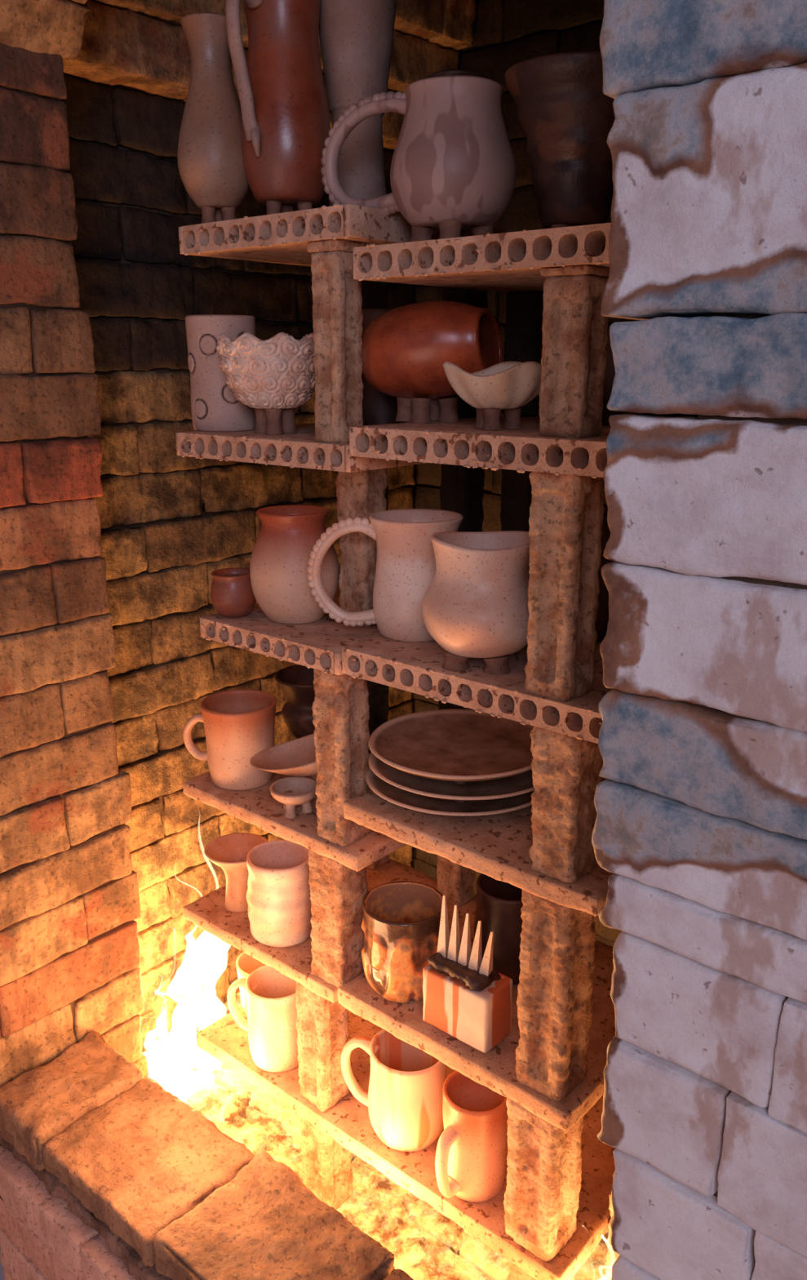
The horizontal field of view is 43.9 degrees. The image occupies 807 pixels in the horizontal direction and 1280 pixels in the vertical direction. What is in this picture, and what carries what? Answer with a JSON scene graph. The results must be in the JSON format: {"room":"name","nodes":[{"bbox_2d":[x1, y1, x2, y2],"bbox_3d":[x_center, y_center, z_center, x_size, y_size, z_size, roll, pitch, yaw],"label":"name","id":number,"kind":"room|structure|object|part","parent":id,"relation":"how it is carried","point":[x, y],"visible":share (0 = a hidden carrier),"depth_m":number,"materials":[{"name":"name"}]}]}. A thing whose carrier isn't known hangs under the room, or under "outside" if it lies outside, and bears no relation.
{"room":"pottery kiln","nodes":[
{"label":"pottery kiln","id":0,"kind":"room"},
{"bbox_2d":[0,0,475,1146],"bbox_3d":[-0.348,-0.237,1.617,0.360,1.978,1.201,13,20,39],"label":"wall","id":1,"kind":"structure","parent":0,"point":[169,521],"depth_m":1.45,"materials":[{"name":"brick"}]},
{"bbox_2d":[142,991,608,1279],"bbox_3d":[0.218,0.810,1.587,1.352,0.095,0.951,13,20,39],"label":"floor","id":2,"kind":"structure","parent":0,"point":[425,1244],"depth_m":1.53,"materials":[{"name":"stone"}]},
{"bbox_2d":[300,1117,352,1209],"bbox_3d":[-0.111,0.747,1.455,0.063,0.154,0.062,13,20,39],"label":"post","id":3,"kind":"object","parent":2,"relation":"on","point":[327,1165],"visible":0.68,"depth_m":1.44,"materials":[{"name":"stone"}]},
{"bbox_2d":[507,1260,575,1279],"bbox_3d":[0.169,0.812,1.226,0.068,0.154,0.068,13,20,39],"label":"post","id":4,"kind":"object","parent":2,"relation":"on","point":[516,1273],"visible":0.16,"depth_m":1.20,"materials":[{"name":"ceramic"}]},
{"bbox_2d":[604,1210,619,1279],"bbox_3d":[0.286,0.783,1.239,0.065,0.201,0.065,13,20,39],"label":"post","id":5,"kind":"object","parent":2,"relation":"on","point":[611,1256],"visible":0.12,"depth_m":1.22,"materials":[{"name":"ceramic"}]},
{"bbox_2d":[608,1191,613,1212],"bbox_3d":[0.451,0.670,1.226,0.284,0.027,0.302,13,20,39],"label":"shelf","id":6,"kind":"object","parent":5,"relation":"on","point":[611,1206],"visible":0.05,"depth_m":1.20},
{"bbox_2d":[0,0,806,1279],"bbox_3d":[0.028,-0.008,0.764,1.923,1.983,0.358,13,20,39],"label":"wall","id":7,"kind":"structure","parent":0,"point":[700,828],"depth_m":0.43,"materials":[{"name":"brick"}]},
{"bbox_2d":[0,1031,413,1279],"bbox_3d":[-0.155,0.832,1.155,0.930,0.350,0.199,13,20,39],"label":"brick ledge","id":8,"kind":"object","parent":7,"relation":"attached to","point":[106,1173],"depth_m":1.23,"materials":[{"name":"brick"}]},
{"bbox_2d":[410,0,639,946],"bbox_3d":[0.592,-0.253,1.673,1.706,1.980,0.126,13,20,39],"label":"wall","id":9,"kind":"structure","parent":0,"point":[507,33],"depth_m":1.77,"materials":[{"name":"brick"}]},
{"bbox_3d":[-0.052,0.478,1.677,0.049,0.193,0.049,13,20,39],"label":"post","id":10,"kind":"object","parent":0,"visible":0},
{"bbox_2d":[182,858,476,1003],"bbox_3d":[-0.109,0.407,1.530,0.324,0.024,0.322,13,20,39],"label":"shelf","id":11,"kind":"object","parent":10,"relation":"on","point":[209,913],"visible":0.35,"depth_m":1.46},
{"bbox_2d":[204,832,269,912],"bbox_3d":[-0.247,0.354,1.504,0.098,0.095,0.098,13,20,39],"label":"cup","id":12,"kind":"object","parent":11,"relation":"on","point":[229,852],"visible":0.73,"depth_m":1.50,"materials":[{"name":"ceramic"}]},
{"bbox_2d":[246,839,311,947],"bbox_3d":[-0.174,0.361,1.428,0.096,0.124,0.097,13,20,39],"label":"tumbler","id":13,"kind":"object","parent":11,"relation":"on","point":[278,895],"visible":0.91,"depth_m":1.39,"materials":[{"name":"white ceramic"}]},
{"bbox_2d":[307,849,368,987],"bbox_3d":[-0.085,0.357,1.321,0.061,0.189,0.063,13,20,39],"label":"post","id":14,"kind":"object","parent":11,"relation":"on","point":[338,891],"visible":0.83,"depth_m":1.30,"materials":[{"name":"stone"}]},
{"bbox_2d":[182,737,407,871],"bbox_3d":[-0.084,0.211,1.452,0.351,0.024,0.322,13,20,39],"label":"shelf","id":15,"kind":"object","parent":14,"relation":"on","point":[257,806],"visible":0.29,"depth_m":1.33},
{"bbox_2d":[182,688,276,790],"bbox_3d":[-0.242,0.141,1.440,0.131,0.120,0.107,13,20,39],"label":"mug","id":16,"kind":"object","parent":15,"relation":"on","point":[239,724],"visible":0.94,"depth_m":1.40,"materials":[{"name":"ceramic"}]},
{"bbox_2d":[249,733,317,799],"bbox_3d":[-0.136,0.175,1.370,0.132,0.094,0.129,13,20,39],"label":"dish","id":17,"kind":"object","parent":15,"relation":"on","point":[295,757],"visible":0.59,"depth_m":1.39,"materials":[{"name":"ceramic"}]},
{"bbox_2d":[270,776,316,818],"bbox_3d":[-0.145,0.213,1.340,0.066,0.038,0.066,13,20,39],"label":"dish","id":18,"kind":"object","parent":15,"relation":"on","point":[292,791],"visible":0.97,"depth_m":1.34,"materials":[{"name":"ceramic"}]},
{"bbox_2d":[274,664,315,738],"bbox_3d":[-0.142,0.112,1.531,0.108,0.127,0.108,13,20,39],"label":"vase","id":19,"kind":"object","parent":15,"relation":"on","point":[295,682],"visible":0.37,"depth_m":1.50,"materials":[{"name":"brown ceramic"}]},
{"bbox_2d":[311,668,370,847],"bbox_3d":[-0.076,0.140,1.247,0.058,0.227,0.057,13,20,39],"label":"post","id":20,"kind":"object","parent":15,"relation":"on","point":[340,704],"visible":0.81,"depth_m":1.23,"materials":[{"name":"ceramic"}]},
{"bbox_2d":[200,585,382,675],"bbox_3d":[-0.070,-0.027,1.371,0.260,0.031,0.322,13,20,39],"label":"shelf","id":21,"kind":"object","parent":20,"relation":"on","point":[318,645],"visible":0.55,"depth_m":1.26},
{"bbox_2d":[210,567,256,617],"bbox_3d":[-0.226,-0.062,1.335,0.061,0.059,0.061,13,20,39],"label":"pot","id":22,"kind":"object","parent":21,"relation":"on","point":[232,595],"visible":0.84,"depth_m":1.31,"materials":[{"name":"ceramic"}]},
{"bbox_2d":[249,504,339,624],"bbox_3d":[-0.143,-0.099,1.311,0.116,0.144,0.116,13,20,39],"label":"jar","id":23,"kind":"object","parent":21,"relation":"on","point":[286,538],"visible":0.89,"depth_m":1.27,"materials":[{"name":"ceramic"}]},
{"bbox_2d":[335,467,388,627],"bbox_3d":[-0.050,-0.125,1.281,0.057,0.212,0.058,13,20,39],"label":"post","id":24,"kind":"object","parent":21,"relation":"on","point":[362,494],"visible":0.62,"depth_m":1.26,"materials":[{"name":"stone"}]},
{"bbox_2d":[175,422,425,471],"bbox_3d":[-0.072,-0.258,1.308,0.310,0.033,0.322,13,20,39],"label":"shelf","id":25,"kind":"object","parent":24,"relation":"on","point":[300,449],"visible":0.56,"depth_m":1.19,"materials":[{"name":"beige brick"}]},
{"bbox_2d":[185,314,255,431],"bbox_3d":[-0.236,-0.348,1.310,0.090,0.144,0.088,13,20,39],"label":"cup","id":26,"kind":"object","parent":25,"relation":"on","point":[215,407],"visible":0.7,"depth_m":1.28,"materials":[{"name":"ceramic"}]},
{"bbox_2d":[253,408,297,435],"bbox_3d":[-0.162,-0.277,1.262,0.053,0.032,0.053,13,20,39],"label":"stilt","id":27,"kind":"object","parent":25,"relation":"on","point":[268,421],"visible":0.98,"depth_m":1.26,"materials":[{"name":"ceramic"}]},
{"bbox_2d":[216,332,315,408],"bbox_3d":[-0.162,-0.334,1.243,0.138,0.090,0.137,-4,16,-14],"label":"bowl","id":28,"kind":"object","parent":27,"relation":"on","point":[277,371],"visible":0.97,"depth_m":1.19,"materials":[{"name":"white ceramic"}]},
{"bbox_2d":[311,250,363,443],"bbox_3d":[-0.072,-0.322,1.111,0.046,0.202,0.045,13,20,39],"label":"post","id":29,"kind":"object","parent":25,"relation":"on","point":[337,297],"visible":0.94,"depth_m":1.10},
{"bbox_2d":[306,238,364,252],"bbox_3d":[-0.073,-0.424,1.082,0.047,0.013,0.047,13,20,39],"label":"spacer","id":30,"kind":"object","parent":29,"relation":"on","point":[331,245],"visible":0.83,"depth_m":1.06,"materials":[{"name":"ceramic"}]},
{"bbox_3d":[-0.072,-0.322,1.111,0.046,0.202,0.045,13,20,39],"label":"post","id":31,"kind":"part","parent":29,"relation":"part of","materials":[{"name":"ceramic"}]},
{"bbox_2d":[361,307,407,425],"bbox_3d":[-0.028,-0.349,1.299,0.068,0.152,0.068,13,20,39],"label":"beaker","id":32,"kind":"object","parent":25,"relation":"on","point":[379,407],"visible":0.32,"depth_m":1.28,"materials":[{"name":"brown ceramic"}]},
{"bbox_3d":[-0.052,-0.416,1.426,0.050,0.212,0.049,13,20,39],"label":"post","id":33,"kind":"object","parent":25,"relation":"on","visible":0},
{"bbox_2d":[178,204,517,266],"bbox_3d":[-0.059,-0.488,1.232,0.284,0.036,0.322,13,20,39],"label":"shelf","id":34,"kind":"object","parent":33,"relation":"on","point":[283,237],"visible":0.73,"depth_m":1.10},
{"bbox_2d":[177,12,249,209],"bbox_3d":[-0.223,-0.615,1.177,0.092,0.199,0.092,13,20,39],"label":"bottle vase","id":35,"kind":"object","parent":34,"relation":"on","point":[211,166],"visible":0.88,"depth_m":1.15,"materials":[{"name":"ceramic"}]},
{"bbox_2d":[200,205,235,223],"bbox_3d":[-0.224,-0.508,1.204,0.044,0.022,0.041,13,20,39],"label":"stilt","id":36,"kind":"object","parent":34,"relation":"on","point":[210,214],"visible":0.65,"depth_m":1.19,"materials":[{"name":"ceramic"}]},
{"bbox_2d":[225,0,330,207],"bbox_3d":[-0.148,-0.641,1.150,0.129,0.256,0.105,-9,18,-30],"label":"terracotta ewer","id":37,"kind":"object","parent":34,"relation":"on","point":[286,126],"visible":0.94,"depth_m":1.12,"materials":[{"name":"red ceramic"}]},
{"bbox_2d":[266,200,312,214],"bbox_3d":[-0.139,-0.507,1.191,0.059,0.026,0.055,13,20,39],"label":"stilt","id":38,"kind":"object","parent":34,"relation":"on","point":[273,206],"visible":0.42,"depth_m":1.18,"materials":[{"name":"ceramic"}]},
{"bbox_2d":[319,0,396,206],"bbox_3d":[-0.055,-0.624,1.198,0.095,0.247,0.094,13,20,39],"label":"vase","id":39,"kind":"object","parent":34,"relation":"on","point":[356,37],"visible":0.62,"depth_m":1.16,"materials":[{"name":"grey ceramic"}]},
{"bbox_2d":[426,69,485,78],"bbox_3d":[0.061,-0.575,1.183,0.091,0.162,0.091,13,20,39],"label":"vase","id":40,"kind":"object","parent":34,"relation":"on","point":[447,72],"visible":0.04,"depth_m":1.13,"materials":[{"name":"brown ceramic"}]},
{"bbox_2d":[385,485,388,510],"bbox_3d":[-0.053,-0.184,1.491,0.050,0.212,0.050,13,20,39],"label":"post","id":41,"kind":"object","parent":21,"relation":"on","point":[387,488],"visible":0.02,"depth_m":1.48,"materials":[{"name":"brick"}]},
{"bbox_2d":[440,463,484,531],"bbox_3d":[0.080,-0.153,1.381,0.049,0.212,0.049,13,20,39],"label":"post","id":42,"kind":"object","parent":21,"relation":"on","point":[461,487],"visible":0.32,"depth_m":1.35,"materials":[{"name":"brick"}]},
{"bbox_2d":[367,680,389,748],"bbox_3d":[-0.052,0.053,1.558,0.049,0.227,0.049,13,20,39],"label":"post","id":43,"kind":"object","parent":15,"relation":"on","point":[379,707],"visible":0.16,"depth_m":1.55,"materials":[{"name":"brick"}]},
{"bbox_2d":[438,700,471,709],"bbox_3d":[0.080,0.084,1.447,0.050,0.227,0.049,13,20,39],"label":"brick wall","id":44,"kind":"structure","parent":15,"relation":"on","point":[447,705],"depth_m":1.43,"materials":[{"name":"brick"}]},
{"bbox_2d":[365,854,389,870],"bbox_3d":[-0.052,0.274,1.619,0.048,0.189,0.049,13,20,39],"label":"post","id":45,"kind":"object","parent":11,"relation":"on","point":[384,860],"visible":0.02,"depth_m":1.62,"materials":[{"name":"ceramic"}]},
{"bbox_2d":[436,854,476,906],"bbox_3d":[0.080,0.304,1.510,0.049,0.189,0.048,13,20,39],"label":"post","id":46,"kind":"object","parent":11,"relation":"on","point":[456,882],"visible":0.32,"depth_m":1.51,"materials":[{"name":"stone"}]},
{"bbox_3d":[-0.105,0.657,1.775,0.054,0.154,0.054,13,20,39],"label":"post","id":47,"kind":"object","parent":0,"visible":0},
{"bbox_2d":[196,1005,615,1279],"bbox_3d":[0.032,0.649,1.471,0.664,0.030,0.323,13,20,39],"label":"shelf","id":48,"kind":"object","parent":47,"relation":"on","point":[348,1122],"visible":0.24,"depth_m":1.32,"materials":[{"name":"brown stone"}]},
{"bbox_2d":[235,951,265,1015],"bbox_3d":[-0.220,0.551,1.594,0.088,0.096,0.088,13,20,39],"label":"cup","id":49,"kind":"object","parent":48,"relation":"on","point":[246,964],"visible":0.21,"depth_m":1.59,"materials":[{"name":"orange ceramic"}]},
{"bbox_2d":[226,964,298,1072],"bbox_3d":[-0.201,0.559,1.504,0.130,0.129,0.092,13,20,39],"label":"mug","id":50,"kind":"object","parent":48,"relation":"on","point":[270,1024],"visible":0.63,"depth_m":1.46,"materials":[{"name":"white ceramic"}]},
{"bbox_2d":[295,981,351,1111],"bbox_3d":[-0.112,0.555,1.401,0.060,0.193,0.061,13,20,39],"label":"post","id":51,"kind":"object","parent":48,"relation":"on","point":[322,1026],"visible":0.78,"depth_m":1.39,"materials":[{"name":"stone"}]},
{"bbox_2d":[340,1029,447,1151],"bbox_3d":[-0.007,0.599,1.357,0.145,0.132,0.109,13,20,39],"label":"mug","id":52,"kind":"object","parent":48,"relation":"on","point":[403,1099],"visible":0.81,"depth_m":1.31,"materials":[{"name":"white ceramic"}]},
{"bbox_2d":[435,1070,508,1202],"bbox_3d":[0.084,0.623,1.259,0.098,0.139,0.085,-2,16,-7],"label":"mug","id":53,"kind":"object","parent":48,"relation":"on","point":[470,1160],"visible":0.95,"depth_m":1.23,"materials":[{"name":"ceramic"}]},
{"bbox_2d":[503,1097,583,1262],"bbox_3d":[0.164,0.616,1.176,0.071,0.197,0.072,13,20,39],"label":"post","id":54,"kind":"object","parent":48,"relation":"on","point":[541,1202],"visible":0.84,"depth_m":1.16,"materials":[{"name":"stone"}]},
{"bbox_2d":[337,897,615,1130],"bbox_3d":[0.150,0.462,1.313,0.353,0.029,0.322,13,20,39],"label":"shelf","id":55,"kind":"object","parent":54,"relation":"on","point":[495,1069],"visible":0.35,"depth_m":1.21,"materials":[{"name":"beige stone"}]},
{"bbox_2d":[361,880,443,1003],"bbox_3d":[0.001,0.391,1.289,0.111,0.123,0.111,13,20,39],"label":"cup","id":56,"kind":"object","parent":55,"relation":"on","point":[402,919],"visible":0.81,"depth_m":1.25,"materials":[{"name":"brown ceramic"}]},
{"bbox_2d":[422,894,512,1053],"bbox_3d":[0.076,0.391,1.187,0.097,0.176,0.055,13,20,39],"label":"pack","id":57,"kind":"object","parent":55,"relation":"on","point":[465,997],"visible":1,"depth_m":1.17,"materials":[{"name":"ceramic"}]},
{"bbox_2d":[474,873,523,984],"bbox_3d":[0.141,0.378,1.317,0.100,0.132,0.099,13,20,39],"label":"cup","id":58,"kind":"object","parent":55,"relation":"on","point":[500,904],"visible":0.41,"depth_m":1.28,"materials":[{"name":"ceramic"}]},
{"bbox_2d":[515,889,597,1102],"bbox_3d":[0.168,0.380,1.105,0.068,0.244,0.068,13,20,39],"label":"post","id":59,"kind":"object","parent":55,"relation":"on","point":[554,1002],"visible":0.89,"depth_m":1.08,"materials":[{"name":"stone"}]},
{"bbox_3d":[0.356,0.334,1.270,0.050,0.244,0.048,13,20,39],"label":"post","id":60,"kind":"object","parent":55,"relation":"on","visible":0},
{"bbox_2d":[342,764,613,916],"bbox_3d":[0.164,0.206,1.228,0.355,0.027,0.322,13,20,39],"label":"shelf","id":61,"kind":"object","parent":60,"relation":"on","point":[497,846],"visible":0.23,"depth_m":1.12,"materials":[{"name":"beige stone"}]},
{"bbox_2d":[365,765,533,816],"bbox_3d":[0.071,0.175,1.251,0.237,0.023,0.238,13,20,39],"label":"dinner plate","id":62,"kind":"object","parent":61,"relation":"on","point":[393,794],"visible":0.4,"depth_m":1.20,"materials":[{"name":"ceramic"}]},
{"bbox_2d":[368,751,534,800],"bbox_3d":[0.076,0.154,1.237,0.237,0.023,0.237,13,20,39],"label":"dinner plate","id":63,"kind":"object","parent":62,"relation":"on","point":[520,784],"visible":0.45,"depth_m":1.19,"materials":[{"name":"ceramic"}]},
{"bbox_2d":[368,709,533,781],"bbox_3d":[0.071,0.132,1.230,0.228,0.022,0.227,-3,16,-12],"label":"dinner plate","id":64,"kind":"object","parent":63,"relation":"on","point":[442,744],"visible":0.87,"depth_m":1.25,"materials":[{"name":"ceramic"}]},
{"bbox_2d":[528,726,604,883],"bbox_3d":[0.169,0.163,1.037,0.062,0.164,0.062,13,20,39],"label":"post","id":65,"kind":"object","parent":61,"relation":"on","point":[566,769],"visible":0.79,"depth_m":1.02,"materials":[{"name":"stone"}]},
{"bbox_2d":[342,635,613,743],"bbox_3d":[0.168,0.023,1.172,0.361,0.036,0.322,13,20,39],"label":"shelf","id":66,"kind":"object","parent":65,"relation":"on","point":[416,668],"visible":0.48,"depth_m":1.07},
{"bbox_2d":[306,508,463,642],"bbox_3d":[-0.014,-0.083,1.223,0.180,0.145,0.112,9,18,30],"label":"mug","id":67,"kind":"object","parent":66,"relation":"on","point":[406,561],"visible":0.79,"depth_m":1.18,"materials":[{"name":"beige ceramic"}]},
{"bbox_2d":[422,530,530,657],"bbox_3d":[0.086,-0.052,1.093,0.132,0.127,0.136,13,20,39],"label":"vase","id":68,"kind":"object","parent":66,"relation":"on","point":[475,604],"visible":0.88,"depth_m":1.04,"materials":[{"name":"ceramic"}]},
{"bbox_2d":[442,650,519,675],"bbox_3d":[0.085,0.017,1.103,0.091,0.018,0.090,13,20,39],"label":"stilt","id":69,"kind":"object","parent":66,"relation":"on","point":[496,665],"depth_m":1.08,"materials":[{"name":"brown ceramic"}]},
{"bbox_2d":[500,469,532,531],"bbox_3d":[0.156,-0.148,1.314,0.049,0.222,0.050,13,20,39],"label":"post","id":70,"kind":"object","parent":66,"relation":"on","point":[516,487],"visible":0.26,"depth_m":1.29,"materials":[{"name":"brick"}]},
{"bbox_2d":[349,415,610,478],"bbox_3d":[0.173,-0.218,1.096,0.334,0.036,0.327,13,20,39],"label":"shelf","id":71,"kind":"object","parent":70,"relation":"on","point":[522,450],"visible":0.64,"depth_m":0.99,"materials":[{"name":"beige brick"}]},
{"bbox_2d":[395,396,459,423],"bbox_3d":[0.028,-0.267,1.160,0.074,0.028,0.073,13,20,39],"label":"stilt","id":72,"kind":"object","parent":71,"relation":"on","point":[415,411],"depth_m":1.14,"materials":[{"name":"ceramic"}]},
{"bbox_2d":[361,300,502,399],"bbox_3d":[0.028,-0.330,1.146,0.160,0.108,0.120,8,17,25],"label":"jar","id":73,"kind":"object","parent":72,"relation":"on","point":[406,348],"visible":0.85,"depth_m":1.10,"materials":[{"name":"ceramic"}]},
{"bbox_2d":[443,360,542,408],"bbox_3d":[0.097,-0.263,1.032,0.107,0.047,0.107,13,20,39],"label":"shallow bowl","id":74,"kind":"object","parent":71,"relation":"on","point":[511,384],"visible":0.93,"depth_m":1.00,"materials":[{"name":"beige ceramic"}]},
{"bbox_2d":[474,407,522,430],"bbox_3d":[0.093,-0.231,1.041,0.050,0.021,0.051,13,20,39],"label":"stilt","id":75,"kind":"object","parent":71,"relation":"on","point":[486,419],"visible":0.98,"depth_m":1.03,"materials":[{"name":"ceramic"}]},
{"bbox_2d":[538,274,608,438],"bbox_3d":[0.158,-0.260,0.927,0.050,0.142,0.049,13,20,39],"label":"post","id":76,"kind":"object","parent":71,"relation":"on","point":[574,359],"visible":0.99,"depth_m":0.91,"materials":[{"name":"stone"}]},
{"bbox_2d":[540,264,609,277],"bbox_3d":[0.158,-0.333,0.907,0.051,0.010,0.052,13,20,39],"label":"spacer","id":77,"kind":"object","parent":76,"relation":"on","point":[574,270],"visible":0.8,"depth_m":0.89,"materials":[{"name":"ceramic"}]},
{"bbox_3d":[0.156,-0.357,1.256,0.049,0.150,0.049,13,20,39],"label":"post","id":78,"kind":"object","parent":71,"relation":"on","visible":0},
{"bbox_2d":[353,222,611,292],"bbox_3d":[0.176,-0.393,1.048,0.330,0.035,0.322,13,20,39],"label":"shelf","id":79,"kind":"object","parent":78,"relation":"on","point":[512,261],"visible":0.66,"depth_m":0.95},
{"bbox_2d":[320,75,516,231],"bbox_3d":[0.015,-0.498,1.044,0.220,0.135,0.127,13,20,39],"label":"cup","id":80,"kind":"object","parent":79,"relation":"on","point":[453,157],"visible":0.94,"depth_m":0.97,"materials":[{"name":"ceramic"}]},
{"bbox_2d":[410,219,493,241],"bbox_3d":[0.051,-0.417,1.034,0.072,0.022,0.072,-12,20,-37],"label":"stilt","id":81,"kind":"object","parent":79,"relation":"on","point":[449,228],"visible":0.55,"depth_m":1.02,"materials":[{"name":"ceramic"}]},
{"bbox_2d":[504,49,615,228],"bbox_3d":[0.172,-0.485,0.993,0.146,0.140,0.149,13,20,39],"label":"cup","id":82,"kind":"object","parent":79,"relation":"on","point":[566,118],"visible":0.74,"depth_m":0.95,"materials":[{"name":"brown ceramic"}]},
{"bbox_2d":[551,223,572,227],"bbox_3d":[0.170,-0.408,1.010,0.058,0.019,0.055,13,20,39],"label":"stilt","id":83,"kind":"object","parent":79,"relation":"on","point":[558,225],"visible":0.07,"depth_m":0.99,"materials":[{"name":"ceramic"}]},
{"bbox_2d":[524,471,604,702],"bbox_3d":[0.156,-0.054,0.981,0.057,0.222,0.057,13,20,39],"label":"post","id":84,"kind":"object","parent":66,"relation":"on","point":[566,511],"visible":0.98,"depth_m":0.96,"materials":[{"name":"brown stone"}]},
{"bbox_3d":[0.156,-0.054,0.981,0.057,0.222,0.057,13,20,39],"label":"post","id":85,"kind":"part","parent":84,"relation":"part of","materials":[{"name":"ceramic"}]}
]}

